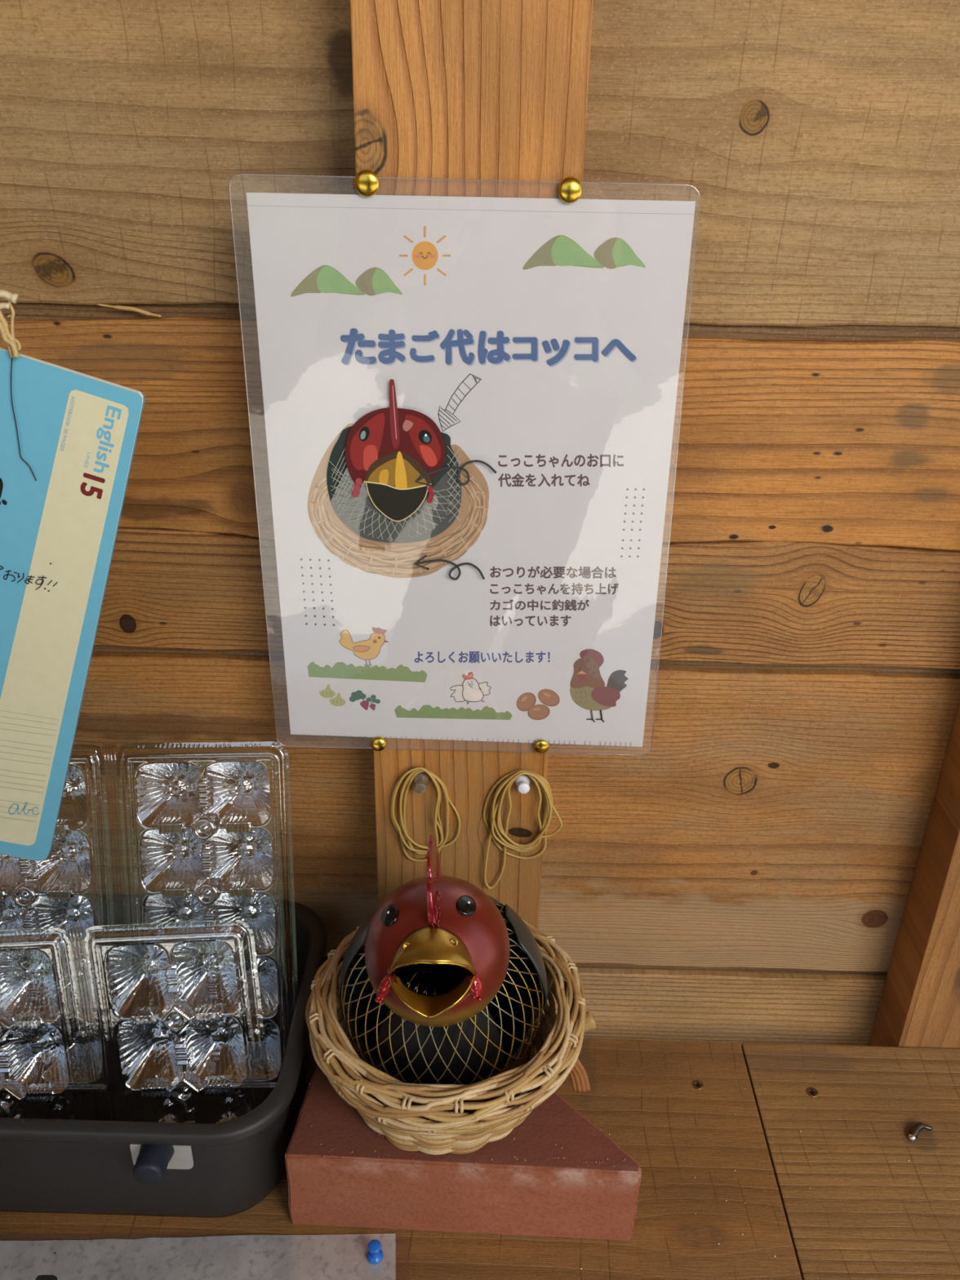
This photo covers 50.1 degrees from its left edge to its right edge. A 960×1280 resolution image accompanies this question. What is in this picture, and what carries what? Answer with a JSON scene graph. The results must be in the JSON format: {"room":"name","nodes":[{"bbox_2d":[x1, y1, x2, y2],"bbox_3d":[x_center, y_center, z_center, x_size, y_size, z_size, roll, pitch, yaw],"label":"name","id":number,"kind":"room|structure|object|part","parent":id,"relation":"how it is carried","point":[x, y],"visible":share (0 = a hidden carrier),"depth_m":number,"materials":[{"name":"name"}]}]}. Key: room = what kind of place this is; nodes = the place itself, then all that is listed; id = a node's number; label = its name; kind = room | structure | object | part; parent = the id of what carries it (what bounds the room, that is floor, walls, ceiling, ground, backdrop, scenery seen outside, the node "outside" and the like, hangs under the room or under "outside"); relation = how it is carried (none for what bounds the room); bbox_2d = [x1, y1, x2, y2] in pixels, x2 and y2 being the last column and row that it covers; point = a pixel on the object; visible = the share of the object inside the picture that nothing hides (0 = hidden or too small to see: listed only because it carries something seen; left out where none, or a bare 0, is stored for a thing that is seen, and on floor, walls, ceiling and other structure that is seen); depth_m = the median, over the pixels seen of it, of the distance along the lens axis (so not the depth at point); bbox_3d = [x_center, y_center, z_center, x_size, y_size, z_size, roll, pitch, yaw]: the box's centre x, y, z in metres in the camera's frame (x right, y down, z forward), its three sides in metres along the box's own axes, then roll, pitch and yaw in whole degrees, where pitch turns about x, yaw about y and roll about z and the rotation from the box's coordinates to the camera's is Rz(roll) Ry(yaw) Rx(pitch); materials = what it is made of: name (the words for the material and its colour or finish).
{"room":"egg stand","nodes":[
{"label":"egg stand","id":0,"kind":"room"},
{"bbox_2d":[0,0,959,1045],"bbox_3d":[-0.009,-0.011,0.636,2.000,2.200,0.033,1,27,0],"label":"wall","id":1,"kind":"structure","parent":0,"point":[747,876],"depth_m":0.58,"materials":[{"name":"brown wood"}]},
{"bbox_2d":[350,0,593,928],"bbox_3d":[-0.010,0.005,0.605,0.105,2.100,0.040,1,27,0],"label":"wall post","id":2,"kind":"object","parent":1,"relation":"attached to","point":[495,91],"visible":0.42,"depth_m":0.47,"materials":[{"name":"brown wood"}]},
{"bbox_2d":[354,169,379,196],"bbox_3d":[-0.051,-0.211,0.473,0.010,0.012,0.012,17,31,28],"label":"thumbtack","id":3,"kind":"object","parent":2,"relation":"attached to","point":[366,184],"visible":1,"depth_m":0.47,"materials":[{"name":"gold metal"}]},
{"bbox_2d":[371,737,386,751],"bbox_3d":[-0.059,0.060,0.610,0.008,0.009,0.011,13,29,23],"label":"thumbtack","id":4,"kind":"object","parent":2,"relation":"attached to","point":[378,744],"visible":1,"depth_m":0.61,"materials":[{"name":"gold metal"}]},
{"bbox_2d":[413,773,429,793],"bbox_3d":[-0.036,0.085,0.621,0.010,0.010,0.019,1,27,0],"label":"pin","id":5,"kind":"object","parent":2,"relation":"attached to","point":[421,780],"visible":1,"depth_m":0.61,"materials":[{"name":"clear plastic"}]},
{"bbox_2d":[391,767,439,853],"bbox_3d":[-0.039,0.105,0.626,0.029,0.063,0.004,1,27,0],"label":"rubber band","id":6,"kind":"object","parent":5,"relation":"hanging from","point":[426,771],"visible":0.92,"depth_m":0.62,"materials":[{"name":"beige rubber"}]},
{"bbox_2d":[399,769,443,848],"bbox_3d":[-0.036,0.103,0.627,0.027,0.060,0.004,1,27,0],"label":"rubber band","id":7,"kind":"object","parent":5,"relation":"hanging from","point":[411,774],"visible":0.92,"depth_m":0.63,"materials":[{"name":"beige rubber"}]},
{"bbox_2d":[399,771,443,862],"bbox_3d":[-0.036,0.108,0.632,0.028,0.070,0.004,1,27,0],"label":"rubber band","id":8,"kind":"object","parent":5,"relation":"hanging from","point":[406,855],"visible":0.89,"depth_m":0.64,"materials":[{"name":"beige rubber"}]},
{"bbox_2d":[390,766,460,848],"bbox_3d":[-0.033,0.103,0.631,0.043,0.060,0.004,1,27,0],"label":"rubber band","id":9,"kind":"object","parent":5,"relation":"hanging from","point":[453,806],"visible":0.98,"depth_m":0.63,"materials":[{"name":"beige rubber"}]},
{"bbox_2d":[402,769,448,854],"bbox_3d":[-0.033,0.106,0.629,0.028,0.064,0.004,1,27,0],"label":"rubber band","id":10,"kind":"object","parent":5,"relation":"hanging from","point":[415,774],"visible":0.95,"depth_m":0.63,"materials":[{"name":"beige rubber"}]},
{"bbox_2d":[228,173,700,755],"bbox_3d":[-0.007,-0.072,0.541,0.224,0.311,0.003,1,27,0],"label":"poster","id":11,"kind":"object","parent":2,"relation":"attached to","point":[469,402],"visible":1,"depth_m":0.53,"materials":[{"name":"white paper"}]},
{"bbox_2d":[307,378,496,580],"bbox_3d":[-0.041,-0.082,0.536,0.100,0.109,0.003,1,27,0],"label":"picture","id":12,"kind":"object","parent":11,"relation":"attached to","point":[402,473],"depth_m":0.54},
{"bbox_2d":[515,775,529,794],"bbox_3d":[0.026,0.086,0.621,0.009,0.009,0.018,1,27,0],"label":"pin","id":13,"kind":"object","parent":2,"relation":"attached to","point":[522,782],"visible":1,"depth_m":0.61,"materials":[{"name":"white plastic"}]},
{"bbox_2d":[483,769,525,888],"bbox_3d":[0.015,0.118,0.634,0.024,0.091,0.004,1,27,0],"label":"rubber band","id":14,"kind":"object","parent":13,"relation":"hanging from","point":[512,783],"visible":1,"depth_m":0.64,"materials":[{"name":"yellow rubber"}]},
{"bbox_2d":[491,774,542,850],"bbox_3d":[0.023,0.105,0.626,0.032,0.058,0.004,1,27,0],"label":"rubber band","id":15,"kind":"object","parent":13,"relation":"hanging from","point":[496,838],"visible":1,"depth_m":0.63,"materials":[{"name":"beige rubber"}]},
{"bbox_2d":[483,768,553,859],"bbox_3d":[0.023,0.108,0.632,0.043,0.067,0.004,1,27,0],"label":"rubber band","id":16,"kind":"object","parent":13,"relation":"hanging from","point":[503,778],"visible":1,"depth_m":0.63,"materials":[{"name":"beige rubber"}]},
{"bbox_2d":[491,769,549,848],"bbox_3d":[0.025,0.104,0.624,0.035,0.058,0.004,1,27,0],"label":"rubber band","id":17,"kind":"object","parent":13,"relation":"hanging from","point":[508,779],"visible":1,"depth_m":0.62,"materials":[{"name":"beige rubber"}]},
{"bbox_2d":[489,772,551,852],"bbox_3d":[0.025,0.105,0.630,0.038,0.061,0.004,1,27,0],"label":"rubber band","id":18,"kind":"object","parent":13,"relation":"hanging from","point":[543,780],"visible":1,"depth_m":0.63,"materials":[{"name":"beige rubber"}]},
{"bbox_2d":[495,780,546,844],"bbox_3d":[0.025,0.103,0.628,0.031,0.057,0.004,1,27,0],"label":"rubber band","id":19,"kind":"object","parent":13,"relation":"hanging from","point":[540,785],"visible":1,"depth_m":0.63,"materials":[{"name":"beige rubber"}]},
{"bbox_2d":[497,771,551,847],"bbox_3d":[0.027,0.103,0.623,0.033,0.055,0.004,1,27,0],"label":"rubber band","id":20,"kind":"object","parent":13,"relation":"hanging from","point":[516,776],"visible":1,"depth_m":0.62,"materials":[{"name":"beige rubber"}]},
{"bbox_2d":[499,770,562,849],"bbox_3d":[0.031,0.104,0.626,0.040,0.058,0.004,1,27,0],"label":"rubber band","id":21,"kind":"object","parent":13,"relation":"hanging from","point":[555,832],"visible":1,"depth_m":0.63,"materials":[{"name":"beige rubber"}]},
{"bbox_2d":[533,739,549,753],"bbox_3d":[0.037,0.062,0.609,0.008,0.009,0.011,14,29,23],"label":"thumbtack","id":22,"kind":"object","parent":2,"relation":"attached to","point":[540,746],"visible":1,"depth_m":0.60,"materials":[{"name":"gold metal"}]},
{"bbox_2d":[557,176,582,203],"bbox_3d":[0.043,-0.208,0.473,0.010,0.011,0.012,16,30,27],"label":"thumbtack","id":23,"kind":"object","parent":2,"relation":"attached to","point":[570,188],"visible":1,"depth_m":0.47,"materials":[{"name":"gold metal"}]},
{"bbox_2d":[0,1037,959,1279],"bbox_3d":[-0.021,0.432,0.517,2.000,0.100,0.499,1,27,0],"label":"shelf","id":24,"kind":"object","parent":1,"relation":"attached to","point":[864,1214],"visible":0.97,"depth_m":0.62,"materials":[{"name":"brown wood"}]},
{"bbox_2d":[0,891,327,1217],"bbox_3d":[-0.257,0.259,0.642,0.308,0.088,0.200,1,27,0],"label":"plastic tub","id":25,"kind":"object","parent":24,"relation":"on","point":[224,1165],"visible":0.96,"depth_m":0.68,"materials":[{"name":"plastic"}]},
{"bbox_2d":[0,926,255,1123],"bbox_3d":[-0.223,0.238,0.594,0.210,0.168,0.056,1,27,0],"label":"egg carton","id":26,"kind":"object","parent":25,"relation":"in","point":[223,950],"visible":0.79,"depth_m":0.59,"materials":[{"name":"clear plastic"}]},
{"bbox_2d":[0,743,290,1098],"bbox_3d":[-0.221,0.174,0.633,0.224,0.220,0.089,1,27,0],"label":"egg carton","id":27,"kind":"object","parent":25,"relation":"in","point":[256,771],"visible":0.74,"depth_m":0.64,"materials":[{"name":"clear plastic"}]},
{"bbox_3d":[-0.175,0.279,0.549,0.018,0.018,0.018,1,27,0],"label":"knob","id":28,"kind":"part","parent":25,"relation":"part of","materials":[{"name":"blue plastic"}]},
{"bbox_3d":[-0.173,0.280,0.559,0.033,0.021,0.001,1,27,0],"label":"metal plate","id":29,"kind":"part","parent":25,"relation":"part of","materials":[{"name":"metal"}]},
{"bbox_2d":[0,1233,395,1279],"bbox_3d":[-0.161,0.380,0.500,0.268,0.001,0.195,1,27,0],"label":"sheet","id":30,"kind":"object","parent":24,"relation":"on","point":[332,1256],"visible":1,"depth_m":0.57,"materials":[{"name":"paper"}]},
{"bbox_2d":[366,1239,382,1263],"bbox_3d":[-0.059,0.344,0.574,0.009,0.019,0.009,1,27,0],"label":"pin","id":31,"kind":"object","parent":30,"relation":"in","point":[375,1254],"visible":1,"depth_m":0.57,"materials":[{"name":"blue plastic"}]},
{"bbox_2d":[284,1026,641,1240],"bbox_3d":[-0.009,0.291,0.619,0.197,0.061,0.104,1,27,0],"label":"brick","id":32,"kind":"object","parent":24,"relation":"on","point":[556,1174],"visible":0.67,"depth_m":0.57,"materials":[{"name":"brick"}]},
{"bbox_2d":[305,917,595,1155],"bbox_3d":[-0.015,0.232,0.609,0.173,0.064,0.163,1,27,0],"label":"wicker basket","id":33,"kind":"object","parent":32,"relation":"on","point":[453,1118],"visible":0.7,"depth_m":0.56,"materials":[{"name":"beige wicker"}]},
{"bbox_2d":[338,835,547,1097],"bbox_3d":[-0.023,0.174,0.574,0.118,0.169,0.125,23,34,37],"label":"bank","id":34,"kind":"object","parent":33,"relation":"in","point":[444,982],"visible":0.97,"depth_m":0.54,"materials":[{"name":"metal"}]},
{"bbox_3d":[-0.022,0.219,0.566,0.070,0.086,0.044,1,27,0],"label":"breast plate","id":35,"kind":"part","parent":34,"relation":"part of","materials":[{"name":"black ceramic"}]},
{"bbox_3d":[-0.020,0.172,0.610,0.074,0.083,0.054,1,27,0],"label":"plate","id":36,"kind":"part","parent":34,"relation":"part of","materials":[{"name":"red metal"}]},
{"bbox_2d":[693,1080,703,1089],"bbox_3d":[0.145,0.296,0.683,0.007,0.001,0.007,1,27,0],"label":"screw","id":37,"kind":"object","parent":24,"relation":"on","point":[697,1084],"visible":1,"depth_m":0.68,"materials":[{"name":"metal"}]},
{"bbox_2d":[806,1087,818,1097],"bbox_3d":[0.220,0.300,0.680,0.008,0.001,0.008,1,27,0],"label":"screw","id":38,"kind":"object","parent":24,"relation":"on","point":[811,1091],"visible":1,"depth_m":0.68,"materials":[{"name":"metal"}]},
{"bbox_2d":[907,1122,932,1142],"bbox_3d":[0.279,0.312,0.653,0.020,0.006,0.007,-13,30,-26],"label":"nail","id":39,"kind":"object","parent":24,"relation":"on","point":[913,1133],"visible":1,"depth_m":0.65,"materials":[{"name":"metal"}]},
{"bbox_2d":[868,701,959,1048],"bbox_3d":[0.351,0.014,0.603,0.105,2.100,0.040,1,27,0],"label":"wall post","id":40,"kind":"object","parent":1,"relation":"attached to","point":[919,1006],"visible":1,"depth_m":0.69,"materials":[{"name":"brown wood"}]},
{"bbox_3d":[-0.267,-0.228,0.444,0.008,0.017,0.150,1,27,0],"label":"nail","id":41,"kind":"object","parent":1,"relation":"attached to","visible":0},
{"bbox_2d":[0,288,21,358],"bbox_3d":[-0.229,-0.162,0.401,0.088,0.102,0.007,1,27,0],"label":"twine","id":42,"kind":"object","parent":41,"relation":"hanging from","point":[13,344],"visible":1,"depth_m":0.42,"materials":[{"name":"fabric"}]},
{"bbox_3d":[-0.190,-0.137,0.412,0.009,0.008,0.004,1,27,0],"label":"cord","id":43,"kind":"part","parent":42,"relation":"part of","materials":[{"name":"fabric"}]},
{"bbox_3d":[-0.231,-0.163,0.401,0.084,0.102,0.005,1,27,0],"label":"cord","id":44,"kind":"part","parent":42,"relation":"part of","materials":[{"name":"fabric"}]},
{"bbox_2d":[10,357,36,480],"bbox_3d":[-0.196,-0.094,0.437,0.006,0.054,0.001,1,27,0],"label":"thread","id":45,"kind":"object","parent":42,"relation":"hanging from","point":[24,460],"visible":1,"depth_m":0.44},
{"bbox_2d":[0,346,144,861],"bbox_3d":[-0.260,-0.011,0.483,0.231,0.285,0.004,1,27,0],"label":"notebook","id":46,"kind":"object","parent":42,"relation":"hanging from","point":[77,432],"visible":1,"depth_m":0.47,"materials":[{"name":"paper"}]}
]}

